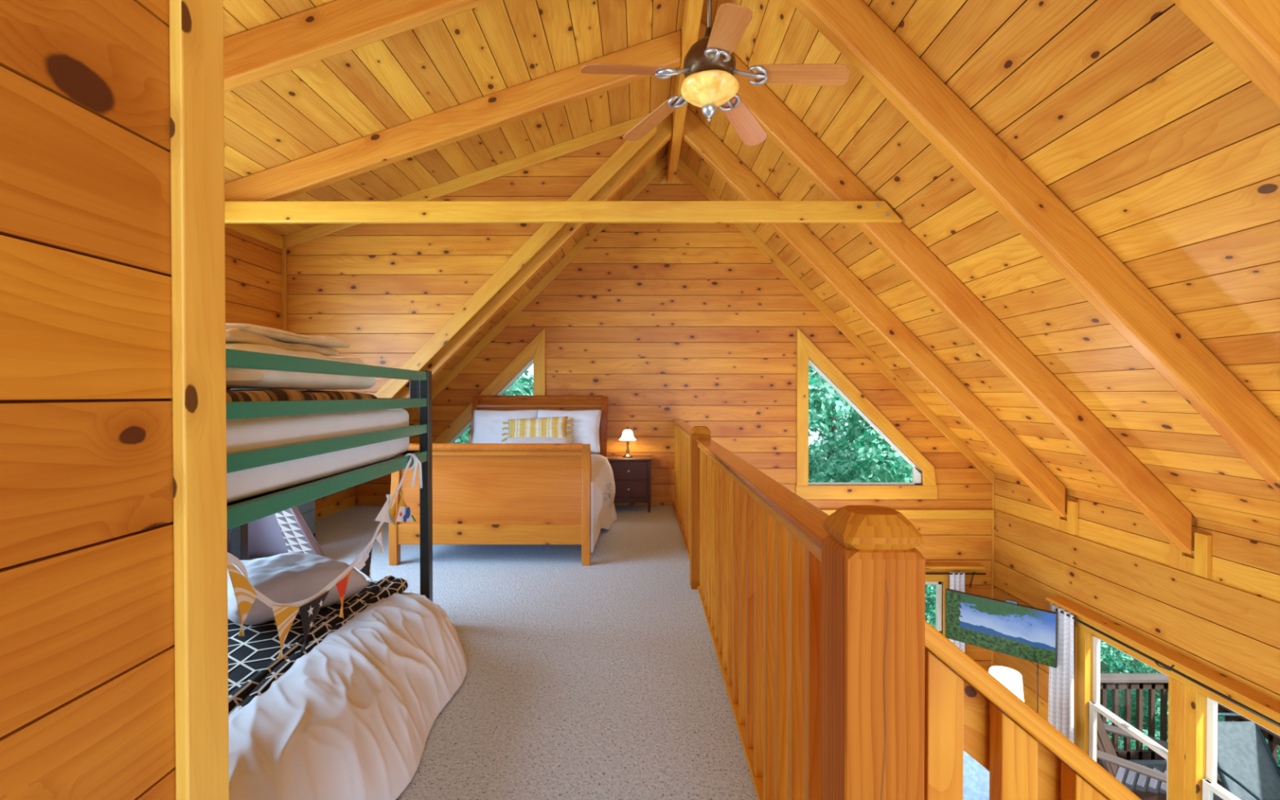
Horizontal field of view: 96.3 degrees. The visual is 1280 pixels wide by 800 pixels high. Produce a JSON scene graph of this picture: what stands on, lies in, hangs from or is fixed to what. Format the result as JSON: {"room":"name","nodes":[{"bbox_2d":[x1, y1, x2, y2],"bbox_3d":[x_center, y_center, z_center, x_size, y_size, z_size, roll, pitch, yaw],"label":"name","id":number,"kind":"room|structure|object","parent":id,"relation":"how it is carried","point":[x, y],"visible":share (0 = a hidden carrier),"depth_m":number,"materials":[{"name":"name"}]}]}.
{"room":"loft bedroom","nodes":[
{"label":"loft bedroom","id":0,"kind":"room"},
{"bbox_2d":[0,0,175,799],"bbox_3d":[-1.986,-0.494,-1.850,2.618,3.526,5.500,0,1,0],"label":"wall partition","id":1,"kind":"structure","parent":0,"point":[87,619],"depth_m":0.69,"materials":[{"name":"brown wood"}]},
{"bbox_2d":[168,0,229,799],"bbox_3d":[-0.660,-0.525,0.857,0.019,3.532,0.084,0,1,0],"label":"wooden post","id":2,"kind":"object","parent":1,"relation":"attached to","point":[197,122],"depth_m":0.84,"materials":[{"name":"brown wood"}]},
{"bbox_2d":[224,226,355,509],"bbox_3d":[-3.240,-0.138,3.698,0.020,2.700,5.540,0,1,0],"label":"wall","id":3,"kind":"structure","parent":0,"point":[253,267],"depth_m":4.80,"materials":[{"name":"brown wood"}]},
{"bbox_2d":[224,223,283,249],"bbox_3d":[-3.222,-1.391,3.037,0.020,0.120,4.244,0,1,0],"label":"trim","id":4,"kind":"structure","parent":3,"relation":"attached to","point":[255,231],"depth_m":4.83,"materials":[{"name":"brown wood"}]},
{"bbox_2d":[315,495,355,520],"bbox_3d":[-3.221,1.160,3.701,0.018,0.105,5.520,0,1,0],"label":"baseboard","id":5,"kind":"structure","parent":3,"relation":"attached to","point":[322,512],"depth_m":6.02,"materials":[{"name":"brown wood"}]},
{"bbox_2d":[286,135,626,395],"bbox_3d":[-1.553,-0.896,5.205,3.405,3.405,0.020,0,1,0],"label":"wall","id":6,"kind":"structure","parent":0,"point":[384,291],"depth_m":5.20,"materials":[{"name":"brown wood"}]},
{"bbox_2d":[281,247,287,331],"bbox_3d":[-3.211,-0.298,5.188,0.030,2.150,0.033,0,1,0],"label":"trim","id":7,"kind":"structure","parent":6,"relation":"attached to","point":[284,280],"depth_m":5.17,"materials":[{"name":"brown wood"}]},
{"bbox_2d":[283,113,649,248],"bbox_3d":[-1.538,-1.979,5.172,3.375,1.236,0.020,0,1,0],"label":"ceiling beam","id":8,"kind":"structure","parent":6,"relation":"attached to","point":[619,130],"depth_m":5.16,"materials":[{"name":"brown wood"}]},
{"bbox_2d":[373,126,656,398],"bbox_3d":[-1.538,-0.815,5.179,3.375,3.561,0.030,0,1,0],"label":"ceiling beam","id":9,"kind":"structure","parent":6,"relation":"attached to","point":[628,149],"depth_m":5.16,"materials":[{"name":"brown wood"}]},
{"bbox_2d":[248,504,757,799],"bbox_3d":[-1.415,1.260,0.947,3.685,0.040,11.060,0,1,0],"label":"floor","id":10,"kind":"structure","parent":0,"point":[601,680],"depth_m":2.59,"materials":[{"name":"carpet"}]},
{"bbox_2d":[226,506,325,557],"bbox_3d":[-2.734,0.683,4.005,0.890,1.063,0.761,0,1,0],"label":"pillow","id":11,"kind":"object","parent":10,"relation":"on","point":[286,531],"visible":0.24,"depth_m":4.28,"materials":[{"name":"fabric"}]},
{"bbox_2d":[296,499,315,538],"bbox_3d":[-2.975,0.860,4.682,0.463,0.685,0.470,0,1,0],"label":"chest","id":12,"kind":"object","parent":10,"relation":"on","point":[307,510],"visible":0.18,"depth_m":4.81,"materials":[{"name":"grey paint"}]},
{"bbox_2d":[226,348,432,601],"bbox_3d":[-1.606,0.541,2.082,1.030,1.376,2.040,0,1,-2],"label":"bunk bed","id":13,"kind":"object","parent":10,"relation":"on","point":[240,513],"visible":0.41,"depth_m":2.08,"materials":[{"name":"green metal"}]},
{"bbox_2d":[226,408,408,502],"bbox_3d":[-1.602,0.168,2.087,0.932,0.275,1.922,0,1,-2],"label":"mattress","id":14,"kind":"object","parent":13,"relation":"on","point":[250,433],"visible":0.3,"depth_m":1.94,"materials":[{"name":"white fabric"}]},
{"bbox_2d":[226,388,378,401],"bbox_3d":[-1.453,0.002,2.112,0.524,0.083,1.130,0,1,-2],"label":"folded throw","id":15,"kind":"object","parent":14,"relation":"on","point":[277,394],"visible":0.28,"depth_m":1.95,"materials":[{"name":"brown fabric"}]},
{"bbox_2d":[226,343,377,390],"bbox_3d":[-1.512,-0.120,2.259,0.566,0.154,0.913,0,1,-2],"label":"mattress","id":16,"kind":"object","parent":15,"relation":"on","point":[236,378],"visible":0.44,"depth_m":2.05,"materials":[{"name":"white fabric"}]},
{"bbox_2d":[225,323,351,355],"bbox_3d":[-1.507,-0.233,2.199,0.450,0.088,0.763,0,1,-2],"label":"folded blanket","id":17,"kind":"object","parent":16,"relation":"on","point":[235,333],"visible":0.48,"depth_m":2.09,"materials":[{"name":"beige fabric"}]},
{"bbox_2d":[226,453,422,658],"bbox_3d":[-1.120,0.547,2.096,0.081,0.560,1.576,0,1,0],"label":"garland","id":18,"kind":"object","parent":13,"relation":"hanging from","point":[245,593],"visible":0.98,"depth_m":1.92,"materials":[{"name":"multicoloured fabric"}]},
{"bbox_3d":[-1.606,1.065,2.084,0.921,0.152,1.897,0,1,-2],"label":"mattress","id":19,"kind":"object","parent":13,"relation":"on","visible":0},
{"bbox_2d":[227,575,408,719],"bbox_3d":[-1.652,0.981,2.125,0.990,0.122,2.026,0,1,0],"label":"throw","id":20,"kind":"object","parent":19,"relation":"on","point":[254,664],"visible":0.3,"depth_m":2.24,"materials":[{"name":"black fabric"}]},
{"bbox_2d":[227,551,370,625],"bbox_3d":[-1.623,0.839,2.593,0.418,0.266,0.621,0,1,24],"label":"pillow","id":21,"kind":"object","parent":20,"relation":"on","point":[290,577],"visible":0.71,"depth_m":2.50,"materials":[{"name":"white fabric"}]},
{"bbox_2d":[228,592,467,799],"bbox_3d":[-1.014,1.069,2.042,0.561,0.296,2.056,0,1,0],"label":"duvet","id":22,"kind":"object","parent":19,"relation":"on","point":[353,717],"visible":0.87,"depth_m":1.85,"materials":[{"name":"white fabric"}]},
{"bbox_2d":[388,395,608,565],"bbox_3d":[-1.096,0.578,5.269,1.470,1.236,2.245,0,1,0],"label":"sleigh bed","id":23,"kind":"object","parent":10,"relation":"on","point":[483,493],"visible":0.72,"depth_m":4.21,"materials":[{"name":"brown wood"}]},
{"bbox_3d":[-1.096,0.756,5.251,1.350,0.280,1.960,0,1,0],"label":"mattress","id":24,"kind":"object","parent":23,"relation":"on","visible":0},
{"bbox_2d":[471,409,538,443],"bbox_3d":[-1.433,0.328,6.089,0.702,0.451,0.264,0,1,-1],"label":"pillow","id":25,"kind":"object","parent":24,"relation":"on","point":[488,424],"visible":0.55,"depth_m":6.04,"materials":[{"name":"white fabric"}]},
{"bbox_2d":[537,409,601,453],"bbox_3d":[-0.763,0.328,6.085,0.700,0.451,0.258,0,1,2],"label":"pillow","id":26,"kind":"object","parent":24,"relation":"on","point":[586,423],"visible":0.58,"depth_m":6.03,"materials":[{"name":"white fabric"}]},
{"bbox_2d":[591,453,617,552],"bbox_3d":[-1.022,0.866,5.096,1.581,0.660,1.679,0,1,0],"label":"comforter","id":27,"kind":"object","parent":24,"relation":"on","point":[603,514],"visible":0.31,"depth_m":4.97,"materials":[{"name":"white fabric"}]},
{"bbox_2d":[505,436,573,443],"bbox_3d":[-1.034,0.478,5.788,0.700,0.240,0.322,0,1,-1],"label":"pillow","id":28,"kind":"object","parent":27,"relation":"on","point":[518,439],"visible":0.34,"depth_m":5.78,"materials":[{"name":"white fabric"}]},
{"bbox_2d":[501,416,573,441],"bbox_3d":[-1.053,0.305,5.904,0.748,0.270,0.186,0,1,2],"label":"lumbar cushion","id":29,"kind":"object","parent":28,"relation":"on","point":[549,427],"visible":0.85,"depth_m":5.86,"materials":[{"name":"yellow fabric"}]},
{"bbox_2d":[606,454,652,512],"bbox_3d":[-0.121,0.902,6.227,0.499,0.568,0.406,0,1,0],"label":"nightstand","id":30,"kind":"object","parent":10,"relation":"on","point":[632,476],"visible":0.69,"depth_m":6.05,"materials":[{"name":"brown wood"}]},
{"bbox_2d":[618,426,636,457],"bbox_3d":[-0.133,0.449,6.205,0.185,0.340,0.185,0,1,23],"label":"table lamp","id":31,"kind":"object","parent":30,"relation":"on","point":[627,434],"visible":1,"depth_m":6.16,"materials":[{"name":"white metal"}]},
{"bbox_2d":[689,426,711,589],"bbox_3d":[0.392,0.692,3.729,0.125,1.040,0.125,0,1,0],"label":"newel post","id":32,"kind":"object","parent":10,"relation":"on","point":[697,432],"visible":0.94,"depth_m":3.67,"materials":[{"name":"brown wood"}]},
{"bbox_2d":[671,419,829,799],"bbox_3d":[0.404,0.728,3.740,0.097,0.968,5.447,0,1,0],"label":"loft railing","id":33,"kind":"object","parent":10,"relation":"on","point":[759,589],"visible":0.88,"depth_m":1.72,"materials":[{"name":"brown wood"}]},
{"bbox_2d":[820,505,925,799],"bbox_3d":[0.384,0.711,0.961,0.125,1.058,0.126,0,1,0],"label":"newel post","id":34,"kind":"object","parent":10,"relation":"on","point":[873,572],"visible":1,"depth_m":0.90,"materials":[{"name":"brown wood"}]},
{"bbox_2d":[924,620,1141,799],"bbox_3d":[0.975,1.186,0.985,1.055,1.680,0.100,0,1,0],"label":"stair railing","id":35,"kind":"object","parent":34,"relation":"attached to","point":[959,717],"visible":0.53,"depth_m":0.95,"materials":[{"name":"brown wood"}]},
{"bbox_2d":[354,165,995,697],"bbox_3d":[0.355,0.499,6.474,7.295,6.670,0.020,0,1,0],"label":"wall","id":36,"kind":"structure","parent":0,"point":[692,323],"depth_m":6.46,"materials":[{"name":"brown wood"}]},
{"bbox_2d":[431,328,545,443],"bbox_3d":[-1.848,0.153,6.487,1.588,1.924,0.100,0,1,0],"label":"window","id":37,"kind":"structure","parent":36,"relation":"in","point":[535,349],"depth_m":6.43,"materials":[{"name":"brown wood"}]},
{"bbox_2d":[357,495,672,505],"bbox_3d":[-1.407,1.131,6.467,3.550,0.105,0.018,0,1,0],"label":"baseboard","id":38,"kind":"structure","parent":36,"relation":"attached to","point":[362,500],"depth_m":6.46,"materials":[{"name":"brown wood"}]},
{"bbox_2d":[408,153,666,423],"bbox_3d":[-1.437,-0.957,6.444,3.570,3.694,0.020,0,1,0],"label":"trim","id":39,"kind":"structure","parent":36,"relation":"attached to","point":[661,164],"depth_m":6.43,"materials":[{"name":"brown wood"}]},
{"bbox_2d":[659,176,682,183],"bbox_3d":[0.347,-2.455,6.404,0.257,0.080,0.020,0,1,0],"label":"trim","id":40,"kind":"structure","parent":36,"relation":"attached to","point":[677,180],"depth_m":6.39,"materials":[{"name":"brown wood"}]},
{"bbox_2d":[677,157,994,483],"bbox_3d":[2.165,-0.924,6.435,3.635,3.759,0.020,0,1,0],"label":"trim","id":41,"kind":"structure","parent":36,"relation":"attached to","point":[682,166],"depth_m":6.43,"materials":[{"name":"brown wood"}]},
{"bbox_2d":[795,328,937,499],"bbox_3d":[2.544,0.153,6.475,1.588,1.924,0.100,0,1,0],"label":"window","id":42,"kind":"structure","parent":36,"relation":"in","point":[806,349],"depth_m":6.43,"materials":[{"name":"brown wood"}]},
{"bbox_2d":[820,509,994,519],"bbox_3d":[2.205,1.279,6.442,3.515,0.100,0.050,0,1,0],"label":"trim","id":43,"kind":"structure","parent":36,"relation":"attached to","point":[908,513],"depth_m":6.42,"materials":[{"name":"brown wood"}]},
{"bbox_2d":[924,572,948,665],"bbox_3d":[2.870,2.639,6.503,1.205,1.390,0.092,0,1,0],"label":"window","id":44,"kind":"structure","parent":36,"relation":"in","point":[937,580],"depth_m":6.46,"materials":[{"name":"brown wood"}]},
{"bbox_2d":[925,563,985,569],"bbox_3d":[3.017,1.877,6.406,1.600,0.075,0.130,0,1,0],"label":"shelf","id":45,"kind":"object","parent":36,"relation":"attached to","point":[928,566],"visible":0.46,"depth_m":6.35,"materials":[{"name":"brown wood"}]},
{"bbox_2d":[925,571,986,587],"bbox_3d":[3.033,2.021,6.427,1.630,0.191,0.096,0,1,0],"label":"curtain rod","id":46,"kind":"object","parent":36,"relation":"attached to","point":[973,573],"visible":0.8,"depth_m":6.38,"materials":[{"name":"black metal"}]},
{"bbox_2d":[948,572,964,677],"bbox_3d":[3.532,2.702,6.393,0.193,1.565,0.043,0,1,0],"label":"window curtain","id":47,"kind":"object","parent":46,"relation":"hanging from","point":[957,582],"visible":0.19,"depth_m":6.38,"materials":[{"name":"white fabric"}]},
{"bbox_2d":[990,483,995,701],"bbox_3d":[3.971,2.382,6.463,0.022,2.905,0.022,0,1,0],"label":"trim","id":48,"kind":"structure","parent":36,"relation":"attached to","point":[993,484],"depth_m":6.45,"materials":[{"name":"brown wood"}]},
{"bbox_2d":[222,0,1279,537],"bbox_3d":[0.328,-0.916,1.070,7.650,3.910,11.360,0,1,0],"label":"ceiling","id":49,"kind":"structure","parent":0,"point":[1127,112],"depth_m":3.44,"materials":[{"name":"brown wood"}]},
{"bbox_2d":[223,0,497,93],"bbox_3d":[-1.459,-1.931,2.929,3.502,1.380,0.090,0,1,0],"label":"rafter","id":50,"kind":"object","parent":49,"relation":"attached to","point":[336,27],"visible":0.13,"depth_m":2.89,"materials":[{"name":"brown wood"}]},
{"bbox_2d":[224,30,681,201],"bbox_3d":[-1.456,-1.943,4.129,3.502,1.380,0.090,0,1,0],"label":"rafter","id":51,"kind":"object","parent":49,"relation":"attached to","point":[567,86],"visible":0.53,"depth_m":4.08,"materials":[{"name":"brown wood"}]},
{"bbox_2d":[392,112,672,398],"bbox_3d":[-1.393,-0.907,5.340,3.384,3.672,0.090,0,1,0],"label":"rafter","id":52,"kind":"object","parent":49,"relation":"attached to","point":[664,133],"visible":0.31,"depth_m":5.29,"materials":[{"name":"brown wood"}]},
{"bbox_2d":[666,0,703,182],"bbox_3d":[0.333,-2.549,0.903,0.090,0.360,11.060,0,1,0],"label":"ridge beam","id":53,"kind":"structure","parent":49,"relation":"attached to","point":[692,12],"depth_m":4.39,"materials":[{"name":"brown wood"}]},
{"bbox_2d":[579,0,849,146],"bbox_3d":[0.350,-1.887,2.786,1.255,1.022,1.216,0,1,0],"label":"ceiling fan","id":54,"kind":"object","parent":53,"relation":"hanging from","point":[709,82],"visible":1,"depth_m":2.74,"materials":[{"name":"brown wood"}]},
{"bbox_2d":[682,106,1078,534],"bbox_3d":[2.184,-0.758,5.332,3.588,3.967,0.280,0,1,0],"label":"rafter","id":55,"kind":"object","parent":49,"relation":"attached to","point":[696,134],"visible":0.86,"depth_m":5.29,"materials":[{"name":"brown wood"}]},
{"bbox_2d":[697,20,1212,577],"bbox_3d":[2.181,-0.746,4.112,3.588,3.967,0.280,0,1,0],"label":"rafter","id":56,"kind":"object","parent":49,"relation":"attached to","point":[780,124],"visible":0.82,"depth_m":4.07,"materials":[{"name":"brown wood"}]},
{"bbox_2d":[224,200,902,223],"bbox_3d":[-0.685,-1.324,4.039,5.048,0.145,0.056,0,1,0],"label":"tie beam","id":57,"kind":"structure","parent":56,"relation":"attached to","point":[252,211],"depth_m":4.02,"materials":[{"name":"brown wood"}]},
{"bbox_2d":[788,0,1279,494],"bbox_3d":[2.178,-0.733,2.912,3.588,3.967,0.280,0,1,0],"label":"rafter","id":58,"kind":"object","parent":49,"relation":"attached to","point":[913,88],"visible":1,"depth_m":2.87,"materials":[{"name":"brown wood"}]},
{"bbox_2d":[1171,0,1279,109],"bbox_3d":[2.175,-0.721,1.687,3.588,3.967,0.280,0,1,0],"label":"rafter","id":59,"kind":"object","parent":49,"relation":"attached to","point":[1247,32],"visible":1,"depth_m":1.66,"materials":[{"name":"brown wood"}]},
{"bbox_2d":[993,473,1279,773],"bbox_3d":[3.978,2.365,0.943,0.020,3.050,11.060,0,1,0],"label":"wall","id":60,"kind":"structure","parent":0,"point":[1235,634],"depth_m":4.55,"materials":[{"name":"brown wood"}]},
{"bbox_2d":[945,588,1057,713],"bbox_3d":[3.811,2.686,5.922,0.940,1.532,0.944,1,1,45],"label":"television","id":61,"kind":"object","parent":60,"relation":"attached to","point":[1007,627],"visible":0.92,"depth_m":5.55,"materials":[{"name":"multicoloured plastic"}]},
{"bbox_2d":[994,510,1279,604],"bbox_3d":[3.957,1.291,0.907,0.020,0.009,11.010,0,1,0],"label":"trim","id":62,"kind":"structure","parent":60,"relation":"attached to","point":[1157,563],"depth_m":4.39,"materials":[{"name":"brown wood"}]},
{"bbox_2d":[1045,595,1279,718],"bbox_3d":[3.909,1.890,3.929,0.133,0.040,3.040,0,1,0],"label":"window trim","id":63,"kind":"structure","parent":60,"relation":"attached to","point":[1267,704],"depth_m":4.15,"materials":[{"name":"brown wood"}]},
{"bbox_2d":[1055,608,1279,727],"bbox_3d":[3.915,1.954,4.125,0.117,0.063,2.430,0,1,0],"label":"curtain rod","id":64,"kind":"object","parent":60,"relation":"attached to","point":[1157,663],"visible":0.86,"depth_m":4.13,"materials":[{"name":"black metal"}]},
{"bbox_2d":[1047,602,1074,768],"bbox_3d":[3.879,2.734,5.288,0.059,1.625,0.339,0,1,0],"label":"window curtain","id":65,"kind":"object","parent":64,"relation":"hanging from","point":[1061,690],"visible":0.58,"depth_m":5.23,"materials":[{"name":"white fabric"}]},
{"bbox_2d":[1068,611,1279,799],"bbox_3d":[4.010,2.692,3.762,0.130,1.480,3.090,0,1,0],"label":"window","id":66,"kind":"structure","parent":60,"relation":"in","point":[1191,755],"depth_m":4.23,"materials":[{"name":"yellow wood"}]},
{"bbox_3d":[0.385,3.915,0.969,7.165,0.050,11.060,0,1,0],"label":"floor","id":67,"kind":"structure","parent":0,"visible":0},
{"bbox_2d":[963,750,989,799],"bbox_3d":[2.643,3.297,4.293,0.960,1.122,0.760,0,1,35],"label":"armchair","id":68,"kind":"object","parent":67,"relation":"on","point":[975,776],"visible":0.02,"depth_m":4.53,"materials":[{"name":"fabric"}]},
{"bbox_3d":[3.545,3.513,5.577,0.500,0.660,0.500,0,1,0],"label":"side table","id":69,"kind":"object","parent":67,"relation":"on","visible":0},
{"bbox_2d":[988,666,1024,717],"bbox_3d":[3.545,2.913,5.570,0.310,0.541,0.310,0,1,0],"label":"table lamp","id":70,"kind":"object","parent":69,"relation":"on","point":[1011,678],"visible":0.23,"depth_m":5.47,"materials":[{"name":"grey metal"}]},
{"label":"outside","id":71,"kind":"structure","parent":0,"visible":0},
{"bbox_2d":[882,479,1279,757],"bbox_3d":[5.041,5.597,15.044,50.000,0.200,50.000,0,1,0],"label":"ground","id":72,"kind":"structure","parent":71,"point":[1103,665],"depth_m":12.01,"materials":[{"name":"green plant"}]},
{"bbox_2d":[453,370,533,443],"bbox_3d":[-3.146,0.955,10.845,5.692,9.180,5.313,0,1,-6],"label":"tree","id":73,"kind":"object","parent":72,"relation":"on","point":[513,389],"visible":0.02,"depth_m":9.30,"materials":[{"name":"green plant"}]},
{"bbox_2d":[463,373,528,443],"bbox_3d":[-6.531,0.927,16.886,5.183,9.114,5.538,-1,1,-44],"label":"tree","id":74,"kind":"object","parent":72,"relation":"on","point":[467,442],"visible":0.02,"depth_m":16.79,"materials":[{"name":"green plant"}]},
{"bbox_2d":[808,372,897,482],"bbox_3d":[5.655,0.928,16.733,5.538,9.114,5.183,0,1,15],"label":"tree","id":75,"kind":"object","parent":72,"relation":"on","point":[817,402],"visible":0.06,"depth_m":15.96,"materials":[{"name":"green plant"}]},
{"bbox_2d":[808,364,921,482],"bbox_3d":[2.318,0.958,10.540,5.692,9.180,5.313,0,1,-37],"label":"tree","id":76,"kind":"object","parent":72,"relation":"on","point":[900,470],"visible":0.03,"depth_m":8.97,"materials":[{"name":"green plant"}]},
{"bbox_2d":[808,401,921,484],"bbox_3d":[5.491,0.981,11.575,5.183,9.114,5.538,1,1,43],"label":"tree","id":77,"kind":"object","parent":72,"relation":"on","point":[853,419],"visible":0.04,"depth_m":12.40,"materials":[{"name":"green plant"}]},
{"bbox_2d":[924,585,942,653],"bbox_3d":[4.973,4.472,8.693,2.561,3.598,2.391,0,1,-38],"label":"bush","id":78,"kind":"object","parent":72,"relation":"on","point":[926,599],"visible":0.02,"depth_m":8.77,"materials":[{"name":"green plant"}]},
{"bbox_2d":[924,584,942,633],"bbox_3d":[3.160,3.776,8.503,3.131,4.398,2.922,0,1,-39],"label":"bush","id":79,"kind":"object","parent":72,"relation":"on","point":[931,609],"visible":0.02,"depth_m":8.36,"materials":[{"name":"green plant"}]},
{"bbox_2d":[1100,640,1168,749],"bbox_3d":[6.194,4.577,8.156,2.561,3.598,2.391,0,1,23],"label":"bush","id":80,"kind":"object","parent":72,"relation":"on","point":[1104,646],"visible":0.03,"depth_m":7.61,"materials":[{"name":"green plant"}]},
{"bbox_2d":[1098,645,1224,737],"bbox_3d":[8.712,4.165,9.434,2.656,3.998,2.846,0,1,-7],"label":"bush","id":81,"kind":"object","parent":72,"relation":"on","point":[1125,668],"visible":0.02,"depth_m":9.07,"materials":[{"name":"green plant"}]},
{"bbox_2d":[1106,657,1279,778],"bbox_3d":[7.374,4.782,7.686,2.391,3.358,2.232,0,1,-37],"label":"bush","id":82,"kind":"object","parent":72,"relation":"on","point":[1133,711],"visible":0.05,"depth_m":8.36,"materials":[{"name":"green plant"}]},
{"bbox_2d":[1265,738,1279,766],"bbox_3d":[7.591,4.803,5.563,2.277,3.198,2.125,0,1,22],"label":"bush","id":83,"kind":"object","parent":72,"relation":"on","point":[1278,753],"visible":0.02,"depth_m":6.42,"materials":[{"name":"green plant"}]},
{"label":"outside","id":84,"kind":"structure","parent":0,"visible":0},
{"bbox_2d":[1096,760,1223,799],"bbox_3d":[4.965,3.988,2.652,1.785,0.030,7.250,0,1,0],"label":"deck","id":85,"kind":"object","parent":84,"point":[1162,763],"depth_m":6.21,"materials":[{"name":"grey wood"}]},
{"bbox_2d":[1096,711,1168,799],"bbox_3d":[4.748,3.452,5.573,0.790,0.982,0.902,-1,1,-43],"label":"chair","id":86,"kind":"object","parent":85,"relation":"on","point":[1133,775],"visible":0.42,"depth_m":5.48,"materials":[{"name":"wood"}]},
{"bbox_2d":[1099,673,1168,759],"bbox_3d":[4.954,3.416,6.172,1.625,0.892,0.140,0,1,0],"label":"deck railing","id":87,"kind":"object","parent":85,"relation":"on","point":[1115,682],"visible":0.25,"depth_m":6.15,"materials":[{"name":"brown wood"}]},
{"bbox_2d":[1217,702,1279,788],"bbox_3d":[5.759,3.445,3.355,0.140,0.892,5.470,0,1,0],"label":"deck railing","id":88,"kind":"object","parent":85,"relation":"on","point":[1273,740],"visible":0.1,"depth_m":5.28,"materials":[{"name":"wood"}]},
{"bbox_2d":[1217,712,1279,799],"bbox_3d":[5.429,3.436,4.954,0.626,1.020,0.852,0,1,3],"label":"cover","id":89,"kind":"object","parent":85,"relation":"on","point":[1247,768],"visible":0.75,"depth_m":5.17,"materials":[{"name":"gray-blue mesh fabric"},{"name":"dark metal"}]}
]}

